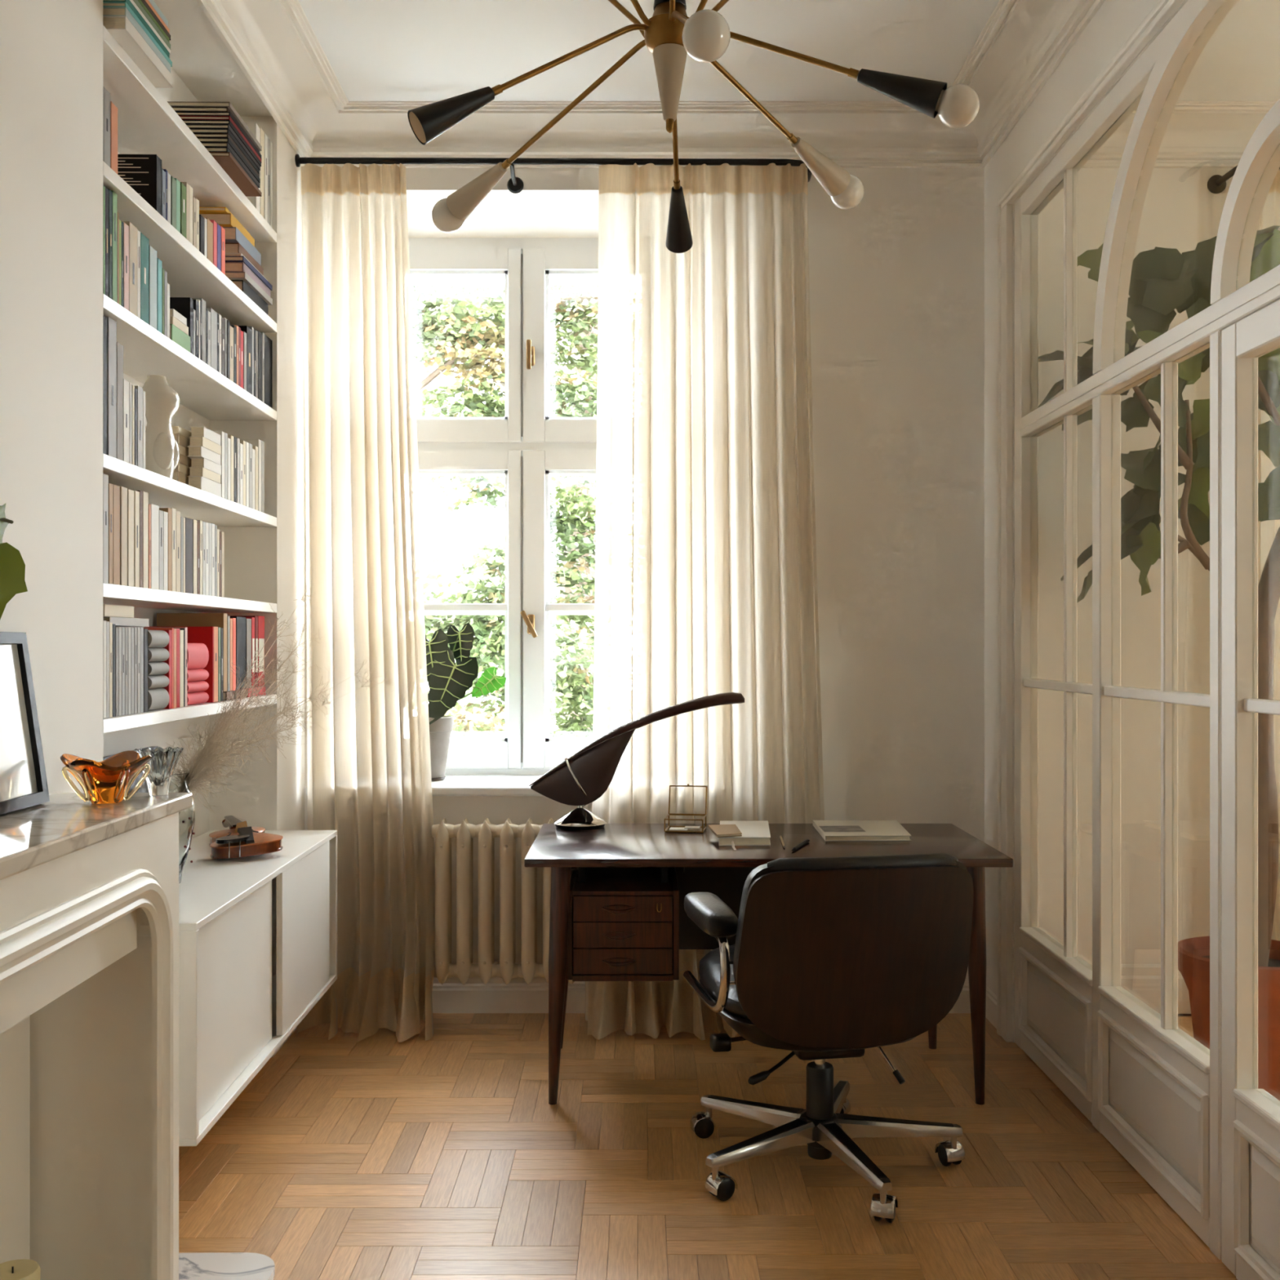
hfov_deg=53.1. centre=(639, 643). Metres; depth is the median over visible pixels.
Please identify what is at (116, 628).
book
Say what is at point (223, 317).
book
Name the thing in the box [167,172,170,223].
book
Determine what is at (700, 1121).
caster
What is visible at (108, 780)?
glass bowl
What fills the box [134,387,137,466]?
book
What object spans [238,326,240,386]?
book
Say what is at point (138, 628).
book
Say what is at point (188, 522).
book
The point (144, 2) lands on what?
book
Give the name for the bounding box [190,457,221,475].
book
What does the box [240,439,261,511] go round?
book
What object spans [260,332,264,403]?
book
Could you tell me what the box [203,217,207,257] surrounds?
book
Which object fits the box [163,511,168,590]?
book
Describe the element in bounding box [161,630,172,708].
book
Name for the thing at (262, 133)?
book
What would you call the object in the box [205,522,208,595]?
book
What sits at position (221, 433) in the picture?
book
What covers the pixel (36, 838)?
mantel shelf
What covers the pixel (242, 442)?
book
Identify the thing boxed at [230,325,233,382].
book
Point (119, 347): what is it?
book
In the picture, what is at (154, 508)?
book
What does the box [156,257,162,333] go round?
book
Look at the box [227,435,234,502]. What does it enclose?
book
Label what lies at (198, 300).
book
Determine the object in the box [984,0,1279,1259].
wall
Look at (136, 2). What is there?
book
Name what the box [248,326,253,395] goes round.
book
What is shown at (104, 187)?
book
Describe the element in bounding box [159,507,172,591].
book
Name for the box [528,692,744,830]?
desk lamp
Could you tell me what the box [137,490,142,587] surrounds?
book
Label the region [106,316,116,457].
book
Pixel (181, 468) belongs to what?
book
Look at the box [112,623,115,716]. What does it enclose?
book
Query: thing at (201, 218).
book
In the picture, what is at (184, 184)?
book
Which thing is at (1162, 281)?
fig tree
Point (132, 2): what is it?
book
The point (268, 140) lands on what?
book
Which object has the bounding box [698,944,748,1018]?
seat cushion
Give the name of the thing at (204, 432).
book
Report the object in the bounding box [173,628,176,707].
book
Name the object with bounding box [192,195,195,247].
book
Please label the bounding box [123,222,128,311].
book
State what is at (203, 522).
book
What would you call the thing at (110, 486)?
book
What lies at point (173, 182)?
book
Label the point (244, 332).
book
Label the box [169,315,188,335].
book
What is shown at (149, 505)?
book
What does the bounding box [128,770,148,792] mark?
print
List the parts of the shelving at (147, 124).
shelf, shelf, shelf, shelf, shelf, shelf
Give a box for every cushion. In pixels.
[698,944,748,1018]
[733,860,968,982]
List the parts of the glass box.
plate, brass frame, lid, glass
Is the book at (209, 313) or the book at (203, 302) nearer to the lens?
the book at (203, 302)
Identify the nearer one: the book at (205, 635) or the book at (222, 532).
the book at (205, 635)
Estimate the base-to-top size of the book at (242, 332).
0.189 m
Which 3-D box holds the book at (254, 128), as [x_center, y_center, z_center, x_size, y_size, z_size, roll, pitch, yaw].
[-1.356,-1.559,4.218,0.195,0.299,0.046,0,0,-1]
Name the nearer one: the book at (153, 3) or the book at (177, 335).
the book at (153, 3)
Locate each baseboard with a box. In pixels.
[271,1027,296,1057]
[431,983,970,1013]
[985,986,996,1028]
[1089,964,1191,1013]
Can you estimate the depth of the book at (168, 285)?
3.38 m
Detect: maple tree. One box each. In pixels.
[410,284,568,737]
[501,284,598,737]
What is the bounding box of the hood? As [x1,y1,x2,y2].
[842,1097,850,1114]
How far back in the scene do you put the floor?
3.33 m
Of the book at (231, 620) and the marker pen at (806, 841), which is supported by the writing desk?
the marker pen at (806, 841)
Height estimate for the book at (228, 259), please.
0.016 m
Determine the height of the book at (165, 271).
0.181 m
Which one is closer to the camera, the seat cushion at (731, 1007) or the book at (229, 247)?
the seat cushion at (731, 1007)
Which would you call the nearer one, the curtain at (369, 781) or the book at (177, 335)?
the book at (177, 335)
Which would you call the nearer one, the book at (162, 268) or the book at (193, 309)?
the book at (162, 268)
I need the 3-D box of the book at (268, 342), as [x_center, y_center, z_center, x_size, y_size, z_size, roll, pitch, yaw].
[-1.348,-0.920,4.343,0.175,0.242,0.094,0,0,-1]
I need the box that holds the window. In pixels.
[306,237,598,795]
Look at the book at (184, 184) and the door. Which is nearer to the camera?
the door
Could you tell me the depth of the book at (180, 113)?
3.70 m
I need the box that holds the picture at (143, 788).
[102,746,158,792]
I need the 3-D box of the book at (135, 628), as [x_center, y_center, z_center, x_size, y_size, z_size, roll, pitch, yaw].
[-1.317,0.065,3.150,0.154,0.213,0.017,0,0,-1]
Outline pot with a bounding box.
[428,715,453,777]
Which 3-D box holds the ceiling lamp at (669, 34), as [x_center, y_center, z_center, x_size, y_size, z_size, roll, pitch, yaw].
[0.076,-1.445,2.583,1.141,1.008,1.066,0,0,0]
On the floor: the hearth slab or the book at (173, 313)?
the hearth slab
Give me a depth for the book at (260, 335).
4.24 m
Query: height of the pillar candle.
0.250 m
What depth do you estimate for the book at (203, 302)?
3.67 m
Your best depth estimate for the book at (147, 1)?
3.14 m
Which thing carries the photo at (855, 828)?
on the book at (829, 830)
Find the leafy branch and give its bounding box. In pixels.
[0,503,27,619]
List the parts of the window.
sill, frame, sash, bolt rod, lever, lever, handle, handle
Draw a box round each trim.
[195,0,1105,168]
[1081,101,1276,168]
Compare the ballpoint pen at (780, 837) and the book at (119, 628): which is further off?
the ballpoint pen at (780, 837)
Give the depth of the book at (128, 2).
3.05 m
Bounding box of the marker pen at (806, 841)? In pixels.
[791,838,809,851]
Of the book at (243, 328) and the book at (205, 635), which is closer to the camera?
the book at (205, 635)
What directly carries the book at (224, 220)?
on the book at (233, 235)
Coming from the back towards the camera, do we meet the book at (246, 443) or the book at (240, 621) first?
the book at (246, 443)
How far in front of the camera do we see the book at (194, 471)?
3.67 m
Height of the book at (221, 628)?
0.220 m
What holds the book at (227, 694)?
on the shelving at (147, 124)
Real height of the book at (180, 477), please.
0.028 m
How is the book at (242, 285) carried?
on the shelving at (147, 124)
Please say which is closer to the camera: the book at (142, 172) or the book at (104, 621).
the book at (104, 621)
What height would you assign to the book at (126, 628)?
0.212 m
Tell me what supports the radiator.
on the floor
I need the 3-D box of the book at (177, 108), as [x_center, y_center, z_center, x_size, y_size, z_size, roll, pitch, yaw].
[-1.310,-1.546,3.865,0.230,0.014,0.332,0,0,-1]
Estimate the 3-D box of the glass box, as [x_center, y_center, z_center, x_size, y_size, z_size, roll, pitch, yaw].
[0.157,0.560,4.376,0.133,0.147,0.158,0,0,8]
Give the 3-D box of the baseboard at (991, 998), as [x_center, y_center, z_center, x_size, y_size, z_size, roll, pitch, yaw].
[1.286,1.327,4.690,0.016,0.106,0.220,0,0,0]
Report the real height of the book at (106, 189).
0.260 m
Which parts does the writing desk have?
leg, leg, finger pull, finger pull, finger pull, drawer, drawer, drawer, panel, leg, leg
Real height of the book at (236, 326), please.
0.194 m
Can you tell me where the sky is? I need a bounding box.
[413,305,595,737]
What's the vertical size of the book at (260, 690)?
0.028 m
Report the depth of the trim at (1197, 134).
4.76 m
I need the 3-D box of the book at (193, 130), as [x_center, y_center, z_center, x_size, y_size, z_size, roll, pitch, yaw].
[-1.308,-1.484,3.861,0.230,0.013,0.325,0,0,-1]
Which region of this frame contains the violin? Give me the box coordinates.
[208,815,283,859]
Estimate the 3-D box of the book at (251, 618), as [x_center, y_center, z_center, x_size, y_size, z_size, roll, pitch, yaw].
[-1.352,0.028,4.161,0.190,0.229,0.034,0,0,-1]
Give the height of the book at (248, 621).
0.223 m
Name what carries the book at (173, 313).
on the book at (173, 320)
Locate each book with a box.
[102,0,169,58]
[102,1,172,66]
[102,7,170,72]
[102,16,173,88]
[102,86,110,167]
[102,185,105,294]
[102,315,106,454]
[102,473,108,583]
[102,604,133,617]
[102,616,149,626]
[102,620,106,718]
[105,186,108,297]
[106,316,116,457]
[106,621,109,717]
[108,189,112,299]
[108,483,113,584]
[109,622,112,717]
[110,101,117,173]
[111,190,117,302]
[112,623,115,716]
[113,484,119,584]
[115,626,118,716]
[116,342,123,460]
[117,154,161,215]
[117,212,119,304]
[118,626,121,715]
[119,219,121,306]
[120,220,123,306]
[120,486,127,586]
[121,626,124,715]
[122,221,137,315]
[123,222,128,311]
[123,378,128,462]
[124,626,128,715]
[127,488,133,586]
[128,382,132,463]
[128,626,131,715]
[129,0,170,54]
[131,626,133,714]
[132,385,134,464]
[133,0,170,49]
[133,490,139,586]
[133,626,137,713]
[134,386,142,467]
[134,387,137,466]
[137,0,169,42]
[137,229,140,318]
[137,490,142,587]
[137,626,140,713]
[140,231,148,324]
[140,626,143,712]
[141,0,170,39]
[142,390,145,468]
[142,491,148,588]
[143,626,187,706]
[143,627,173,708]
[143,628,147,712]
[145,0,169,33]
[145,426,191,439]
[147,630,169,648]
[147,648,169,662]
[147,662,169,675]
[147,675,169,688]
[147,688,169,711]
[148,0,168,26]
[148,244,156,329]
[148,503,151,588]
[149,503,159,589]
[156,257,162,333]
[156,613,226,692]
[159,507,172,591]
[159,510,163,590]
[161,168,165,218]
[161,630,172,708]
[162,168,167,220]
[162,267,164,334]
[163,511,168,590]
[164,270,167,337]
[167,101,262,151]
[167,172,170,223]
[167,282,169,338]
[168,507,176,591]
[169,297,193,354]
[169,308,186,325]
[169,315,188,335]
[169,324,190,352]
[170,176,176,229]
[171,106,259,151]
[173,177,180,232]
[173,433,190,448]
[173,462,190,475]
[173,471,189,484]
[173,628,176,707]
[175,111,261,158]
[176,511,180,591]
[176,628,179,707]
[177,444,189,457]
[178,453,191,466]
[179,115,262,163]
[179,628,185,706]
[179,630,183,706]
[180,182,186,238]
[180,516,183,592]
[182,120,261,166]
[182,182,189,241]
[183,517,185,592]
[185,517,193,593]
[186,124,260,170]
[186,445,220,465]
[186,475,221,497]
[186,643,208,669]
[186,668,208,681]
[186,680,208,693]
[186,691,208,705]
[187,626,213,702]
[188,436,221,455]
[188,466,220,483]
[189,128,259,173]
[189,185,192,244]
[189,431,224,497]
[190,426,220,444]
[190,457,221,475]
[191,297,205,363]
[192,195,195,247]
[193,133,259,177]
[193,299,199,358]
[193,309,195,355]
[193,519,197,594]
[195,197,199,250]
[195,299,199,359]
[196,137,260,182]
[197,520,199,594]
[198,520,202,594]
[199,206,248,231]
[199,213,254,246]
[199,214,204,254]
[200,142,259,187]
[200,300,201,359]
[202,521,205,595]
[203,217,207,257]
[204,146,258,188]
[205,217,213,263]
[205,307,217,370]
[205,308,208,364]
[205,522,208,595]
[208,151,262,196]
[208,219,217,266]
[208,311,210,366]
[208,523,211,595]
[211,523,214,595]
[213,626,217,702]
[214,524,217,596]
[217,222,221,271]
[217,313,218,371]
[217,313,221,373]
[217,528,219,596]
[217,626,220,702]
[219,531,221,596]
[220,226,225,275]
[220,627,222,701]
[221,316,225,376]
[221,531,224,597]
[222,226,261,266]
[222,317,226,377]
[222,688,247,700]
[224,432,227,499]
[225,243,263,275]
[225,253,268,281]
[225,255,272,290]
[225,262,271,297]
[225,271,272,305]
[226,320,230,379]
[226,615,230,691]
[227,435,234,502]
[227,437,230,500]
[228,615,257,687]
[230,324,236,383]
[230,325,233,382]
[230,616,245,689]
[230,617,235,690]
[230,618,232,690]
[231,280,268,315]
[233,435,236,502]
[234,324,238,385]
[236,437,239,503]
[237,325,252,394]
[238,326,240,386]
[240,330,243,388]
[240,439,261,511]
[240,440,245,506]
[240,443,243,505]
[243,331,246,391]
[244,122,260,213]
[245,441,248,506]
[245,617,254,688]
[245,618,251,688]
[247,686,266,697]
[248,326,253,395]
[248,443,252,508]
[252,445,257,510]
[252,448,254,509]
[253,328,255,396]
[255,329,257,398]
[255,615,264,686]
[257,330,262,401]
[258,126,264,217]
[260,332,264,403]
[260,440,264,512]
[264,133,267,222]
[264,333,272,408]
[267,137,270,225]
[270,141,272,227]
[813,820,911,840]
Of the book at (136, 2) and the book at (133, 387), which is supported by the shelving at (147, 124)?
the book at (133, 387)
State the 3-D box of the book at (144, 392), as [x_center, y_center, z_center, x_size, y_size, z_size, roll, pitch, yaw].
[-1.313,-0.534,3.206,0.144,0.199,0.015,0,0,-1]
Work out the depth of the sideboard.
3.47 m
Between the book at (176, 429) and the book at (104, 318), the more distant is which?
the book at (176, 429)
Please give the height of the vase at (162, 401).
0.295 m
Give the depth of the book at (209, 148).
3.70 m
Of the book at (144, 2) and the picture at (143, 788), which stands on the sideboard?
the picture at (143, 788)
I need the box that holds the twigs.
[165,586,388,812]
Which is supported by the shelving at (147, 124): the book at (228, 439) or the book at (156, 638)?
the book at (228, 439)
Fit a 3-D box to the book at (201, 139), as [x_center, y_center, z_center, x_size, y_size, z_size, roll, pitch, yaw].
[-1.308,-1.457,3.863,0.230,0.013,0.329,0,0,-1]
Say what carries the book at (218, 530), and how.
on the shelving at (147, 124)
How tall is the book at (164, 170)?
0.146 m
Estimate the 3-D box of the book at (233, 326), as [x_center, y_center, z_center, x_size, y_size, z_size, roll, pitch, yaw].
[-1.321,-0.892,3.966,0.135,0.186,0.028,0,0,-1]
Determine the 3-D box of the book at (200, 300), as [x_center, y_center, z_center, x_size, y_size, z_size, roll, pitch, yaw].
[-1.349,-0.888,3.641,0.200,0.178,0.014,0,0,-1]
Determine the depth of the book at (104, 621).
2.96 m
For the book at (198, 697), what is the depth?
3.61 m
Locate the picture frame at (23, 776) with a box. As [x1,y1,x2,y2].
[0,631,49,814]
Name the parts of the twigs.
stem, stem, stem, stem, stem, stem, stem, stem, stem, stem, stem, stem, stem, stem, stem, stem, stem, stem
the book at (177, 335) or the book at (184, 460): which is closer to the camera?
the book at (177, 335)
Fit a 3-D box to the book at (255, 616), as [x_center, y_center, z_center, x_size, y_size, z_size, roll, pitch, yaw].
[-1.353,0.025,4.200,0.190,0.234,0.034,0,0,-1]
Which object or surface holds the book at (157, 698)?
on the shelving at (147, 124)
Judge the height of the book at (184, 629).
0.214 m
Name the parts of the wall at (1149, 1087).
casing, panel moulding, glazing sill, rail, panel, rail, rail, panel moulding, glazing sill, rail, panel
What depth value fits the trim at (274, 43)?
4.66 m
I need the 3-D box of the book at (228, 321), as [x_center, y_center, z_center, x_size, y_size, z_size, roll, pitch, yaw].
[-1.321,-0.892,3.901,0.135,0.188,0.019,0,0,-1]
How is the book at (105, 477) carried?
on the shelving at (147, 124)
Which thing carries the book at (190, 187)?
on the shelving at (147, 124)
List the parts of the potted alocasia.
stem, stem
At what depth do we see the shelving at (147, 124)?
3.55 m
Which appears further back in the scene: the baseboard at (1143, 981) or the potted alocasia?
the potted alocasia
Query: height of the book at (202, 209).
0.012 m
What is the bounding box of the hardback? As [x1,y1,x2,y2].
[718,821,770,849]
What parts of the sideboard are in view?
panel, door, panel, panel, door, panel, door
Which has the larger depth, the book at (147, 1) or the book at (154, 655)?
the book at (154, 655)
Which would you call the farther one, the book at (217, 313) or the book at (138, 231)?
the book at (217, 313)
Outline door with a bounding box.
[1222,298,1279,1279]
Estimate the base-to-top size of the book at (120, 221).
0.212 m
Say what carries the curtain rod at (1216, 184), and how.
attached to the wall at (896, 277)
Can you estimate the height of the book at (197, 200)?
0.155 m
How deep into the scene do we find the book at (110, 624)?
3.00 m
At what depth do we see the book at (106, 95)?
2.97 m
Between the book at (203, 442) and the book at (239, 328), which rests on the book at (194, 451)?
the book at (203, 442)
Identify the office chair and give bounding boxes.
[683,853,973,1222]
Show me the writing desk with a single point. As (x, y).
(618, 891)
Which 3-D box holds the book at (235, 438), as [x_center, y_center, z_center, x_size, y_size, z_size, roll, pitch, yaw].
[-1.329,-0.538,3.967,0.150,0.207,0.026,0,0,-1]
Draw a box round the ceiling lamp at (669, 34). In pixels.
[407,0,979,253]
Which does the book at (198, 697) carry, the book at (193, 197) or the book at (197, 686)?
the book at (197, 686)
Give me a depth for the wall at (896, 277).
4.80 m
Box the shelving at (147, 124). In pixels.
[102,25,276,733]
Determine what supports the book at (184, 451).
on the book at (184, 460)
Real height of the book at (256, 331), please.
0.230 m
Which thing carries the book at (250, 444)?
on the shelving at (147, 124)
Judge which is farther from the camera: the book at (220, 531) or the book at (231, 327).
the book at (231, 327)
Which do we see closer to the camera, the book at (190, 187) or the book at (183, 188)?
the book at (183, 188)
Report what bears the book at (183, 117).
on the book at (186, 122)
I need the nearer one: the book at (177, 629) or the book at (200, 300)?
the book at (177, 629)
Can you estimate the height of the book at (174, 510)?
0.223 m
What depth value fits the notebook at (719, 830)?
4.10 m
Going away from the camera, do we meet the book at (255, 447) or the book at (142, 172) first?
the book at (142, 172)
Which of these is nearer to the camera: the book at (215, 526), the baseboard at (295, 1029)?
the book at (215, 526)
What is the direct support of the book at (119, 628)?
on the shelving at (147, 124)
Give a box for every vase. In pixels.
[133,746,183,795]
[142,374,180,479]
[168,771,195,884]
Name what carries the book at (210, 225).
on the shelving at (147, 124)
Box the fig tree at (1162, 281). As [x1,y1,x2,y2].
[1038,225,1279,1100]
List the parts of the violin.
plate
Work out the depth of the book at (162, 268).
3.34 m
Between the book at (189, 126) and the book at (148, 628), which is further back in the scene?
the book at (189, 126)
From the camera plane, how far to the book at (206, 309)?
3.69 m
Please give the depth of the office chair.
3.08 m
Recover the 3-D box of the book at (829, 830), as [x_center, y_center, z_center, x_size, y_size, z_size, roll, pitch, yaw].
[0.746,0.625,4.294,0.302,0.017,0.363,0,0,0]
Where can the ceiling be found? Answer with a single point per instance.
(375, 50)
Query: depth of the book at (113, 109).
3.01 m
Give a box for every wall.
[0,0,304,839]
[304,168,1233,983]
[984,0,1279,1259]
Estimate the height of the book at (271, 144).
0.308 m
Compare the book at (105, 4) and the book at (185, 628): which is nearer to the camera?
the book at (105, 4)
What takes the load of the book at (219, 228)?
on the shelving at (147, 124)
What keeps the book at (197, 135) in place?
on the book at (201, 139)
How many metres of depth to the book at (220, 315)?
3.81 m
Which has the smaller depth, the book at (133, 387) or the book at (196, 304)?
the book at (133, 387)
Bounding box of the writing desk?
[524,823,1013,1104]
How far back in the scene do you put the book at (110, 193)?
2.99 m
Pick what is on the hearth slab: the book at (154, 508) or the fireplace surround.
the fireplace surround
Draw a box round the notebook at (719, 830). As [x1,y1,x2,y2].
[707,824,742,837]
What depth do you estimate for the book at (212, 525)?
3.75 m
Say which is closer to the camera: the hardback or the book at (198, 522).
the book at (198, 522)
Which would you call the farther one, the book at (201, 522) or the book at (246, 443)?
the book at (246, 443)
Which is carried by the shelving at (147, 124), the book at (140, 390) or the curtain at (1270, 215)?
the book at (140, 390)
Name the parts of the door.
rail, panel moulding, glazing sill, rail, panel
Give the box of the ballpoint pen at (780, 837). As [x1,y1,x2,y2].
[779,835,785,848]
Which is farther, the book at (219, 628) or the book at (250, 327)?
the book at (250, 327)
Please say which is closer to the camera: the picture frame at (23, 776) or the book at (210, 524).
the picture frame at (23, 776)
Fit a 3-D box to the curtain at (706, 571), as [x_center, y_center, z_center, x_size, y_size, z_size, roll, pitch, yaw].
[0.258,-0.186,4.548,0.890,3.116,0.358,0,0,0]
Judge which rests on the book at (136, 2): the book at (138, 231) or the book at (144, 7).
the book at (144, 7)
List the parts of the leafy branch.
stem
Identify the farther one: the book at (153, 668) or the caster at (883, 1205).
the book at (153, 668)
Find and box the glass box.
[663,783,706,832]
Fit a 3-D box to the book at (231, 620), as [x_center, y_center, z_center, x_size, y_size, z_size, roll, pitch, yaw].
[-1.333,0.033,3.926,0.160,0.222,0.024,0,0,-1]
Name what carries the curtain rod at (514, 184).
attached to the wall at (896, 277)
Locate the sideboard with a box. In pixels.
[178,830,337,1146]
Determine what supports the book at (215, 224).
on the shelving at (147, 124)
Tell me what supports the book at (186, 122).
on the book at (189, 126)
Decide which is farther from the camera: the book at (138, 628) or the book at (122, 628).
the book at (138, 628)
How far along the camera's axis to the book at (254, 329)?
4.18 m
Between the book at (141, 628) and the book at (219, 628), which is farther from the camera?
the book at (219, 628)
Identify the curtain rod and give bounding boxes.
[294,154,812,193]
[1207,164,1279,193]
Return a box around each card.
[669,826,687,831]
[684,826,700,829]
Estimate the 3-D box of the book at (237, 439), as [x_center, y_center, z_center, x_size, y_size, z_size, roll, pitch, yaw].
[-1.330,-0.539,3.999,0.150,0.208,0.027,0,0,-1]
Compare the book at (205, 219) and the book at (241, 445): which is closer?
the book at (205, 219)
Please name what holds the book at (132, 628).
on the shelving at (147, 124)
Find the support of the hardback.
on the writing desk
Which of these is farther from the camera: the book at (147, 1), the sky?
the sky
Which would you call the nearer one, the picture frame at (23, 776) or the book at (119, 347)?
the picture frame at (23, 776)
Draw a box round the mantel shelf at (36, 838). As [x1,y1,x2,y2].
[0,792,191,879]
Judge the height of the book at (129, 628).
0.212 m
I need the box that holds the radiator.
[431,817,589,1020]
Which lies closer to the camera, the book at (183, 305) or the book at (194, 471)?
the book at (183, 305)
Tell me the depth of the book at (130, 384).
3.11 m
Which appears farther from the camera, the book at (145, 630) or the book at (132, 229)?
the book at (145, 630)
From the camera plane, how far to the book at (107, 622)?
2.98 m
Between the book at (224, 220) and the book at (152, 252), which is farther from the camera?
the book at (224, 220)
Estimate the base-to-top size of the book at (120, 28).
0.030 m
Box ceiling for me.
[298,0,1279,101]
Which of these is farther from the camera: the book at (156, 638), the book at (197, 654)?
the book at (197, 654)
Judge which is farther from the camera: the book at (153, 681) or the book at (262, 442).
the book at (262, 442)
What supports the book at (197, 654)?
on the book at (200, 674)
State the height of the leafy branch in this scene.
0.589 m
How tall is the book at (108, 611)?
0.028 m
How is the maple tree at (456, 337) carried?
on the ground
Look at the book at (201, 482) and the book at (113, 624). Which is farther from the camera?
the book at (201, 482)
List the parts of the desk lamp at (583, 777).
lamp shade, spine arm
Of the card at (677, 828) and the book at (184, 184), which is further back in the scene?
the card at (677, 828)
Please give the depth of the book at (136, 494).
3.15 m
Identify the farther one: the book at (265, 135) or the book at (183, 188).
the book at (265, 135)
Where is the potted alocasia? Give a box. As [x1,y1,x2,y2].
[425,622,506,781]
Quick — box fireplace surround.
[0,792,191,1279]
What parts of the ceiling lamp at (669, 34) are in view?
bulb, arm, arm, arm, arm, arm, arm, arm, arm, bulb, arm, arm, arm, bulb, bulb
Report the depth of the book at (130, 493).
3.11 m
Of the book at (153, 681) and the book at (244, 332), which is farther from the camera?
the book at (244, 332)
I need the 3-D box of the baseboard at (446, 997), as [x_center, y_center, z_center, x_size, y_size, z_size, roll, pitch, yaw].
[0.022,1.327,4.792,2.547,0.106,0.016,0,0,0]
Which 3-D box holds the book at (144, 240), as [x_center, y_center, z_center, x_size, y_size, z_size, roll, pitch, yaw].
[-1.323,-0.911,3.209,0.163,0.226,0.054,0,0,-1]
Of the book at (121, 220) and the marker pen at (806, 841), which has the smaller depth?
the book at (121, 220)
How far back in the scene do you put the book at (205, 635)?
3.75 m
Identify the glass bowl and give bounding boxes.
[60,751,152,804]
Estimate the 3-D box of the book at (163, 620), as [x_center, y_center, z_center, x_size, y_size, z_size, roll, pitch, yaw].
[-1.353,0.026,3.865,0.200,0.237,0.035,0,0,-1]
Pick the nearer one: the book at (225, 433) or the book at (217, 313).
the book at (217, 313)
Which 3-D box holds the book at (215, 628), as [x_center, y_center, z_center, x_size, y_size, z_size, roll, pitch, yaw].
[-1.331,0.060,3.776,0.161,0.223,0.038,0,0,-1]
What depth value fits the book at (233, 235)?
4.06 m
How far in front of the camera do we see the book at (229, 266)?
4.05 m
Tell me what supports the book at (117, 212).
on the shelving at (147, 124)
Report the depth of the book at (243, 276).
4.10 m
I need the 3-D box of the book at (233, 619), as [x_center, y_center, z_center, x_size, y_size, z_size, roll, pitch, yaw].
[-1.335,0.032,3.957,0.162,0.224,0.032,0,0,-1]
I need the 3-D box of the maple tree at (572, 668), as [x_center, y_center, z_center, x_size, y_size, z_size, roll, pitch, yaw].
[-0.324,-0.019,11.788,2.114,11.208,2.781,0,0,8]
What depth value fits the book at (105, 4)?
3.00 m
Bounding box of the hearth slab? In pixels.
[178,1252,275,1279]
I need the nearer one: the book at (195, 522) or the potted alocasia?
the book at (195, 522)
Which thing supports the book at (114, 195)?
on the shelving at (147, 124)
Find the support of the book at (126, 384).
on the shelving at (147, 124)
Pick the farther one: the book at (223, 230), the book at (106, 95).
the book at (223, 230)
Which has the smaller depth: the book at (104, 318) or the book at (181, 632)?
the book at (104, 318)
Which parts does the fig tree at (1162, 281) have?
pot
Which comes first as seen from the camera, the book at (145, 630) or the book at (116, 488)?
the book at (116, 488)
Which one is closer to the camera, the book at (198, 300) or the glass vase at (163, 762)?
the glass vase at (163, 762)
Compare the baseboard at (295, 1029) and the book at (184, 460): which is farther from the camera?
the baseboard at (295, 1029)
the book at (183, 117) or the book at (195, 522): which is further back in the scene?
the book at (183, 117)
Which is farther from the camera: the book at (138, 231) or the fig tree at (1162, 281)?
the fig tree at (1162, 281)
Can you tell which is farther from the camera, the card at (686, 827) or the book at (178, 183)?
the card at (686, 827)
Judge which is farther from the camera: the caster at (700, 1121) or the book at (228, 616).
the book at (228, 616)
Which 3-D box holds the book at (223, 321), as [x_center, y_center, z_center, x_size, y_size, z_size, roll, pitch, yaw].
[-1.317,-0.889,3.847,0.130,0.180,0.033,0,0,-1]
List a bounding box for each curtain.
[295,163,435,1042]
[586,162,824,1043]
[1257,168,1279,941]
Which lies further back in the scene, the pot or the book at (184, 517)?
the pot
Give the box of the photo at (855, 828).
[819,825,865,831]
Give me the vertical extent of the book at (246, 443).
0.211 m
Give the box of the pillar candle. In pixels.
[0,1258,40,1279]
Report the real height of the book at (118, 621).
0.020 m
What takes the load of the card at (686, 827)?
in the glass box
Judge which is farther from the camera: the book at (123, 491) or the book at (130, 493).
the book at (130, 493)
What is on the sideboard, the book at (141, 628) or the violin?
the violin
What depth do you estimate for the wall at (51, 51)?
2.79 m
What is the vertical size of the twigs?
0.811 m
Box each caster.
[689,1111,715,1131]
[705,1169,737,1195]
[871,1192,897,1218]
[934,1139,964,1161]
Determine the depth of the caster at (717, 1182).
3.17 m
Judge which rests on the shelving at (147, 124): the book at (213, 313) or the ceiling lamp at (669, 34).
the book at (213, 313)
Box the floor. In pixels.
[178,1013,1237,1279]

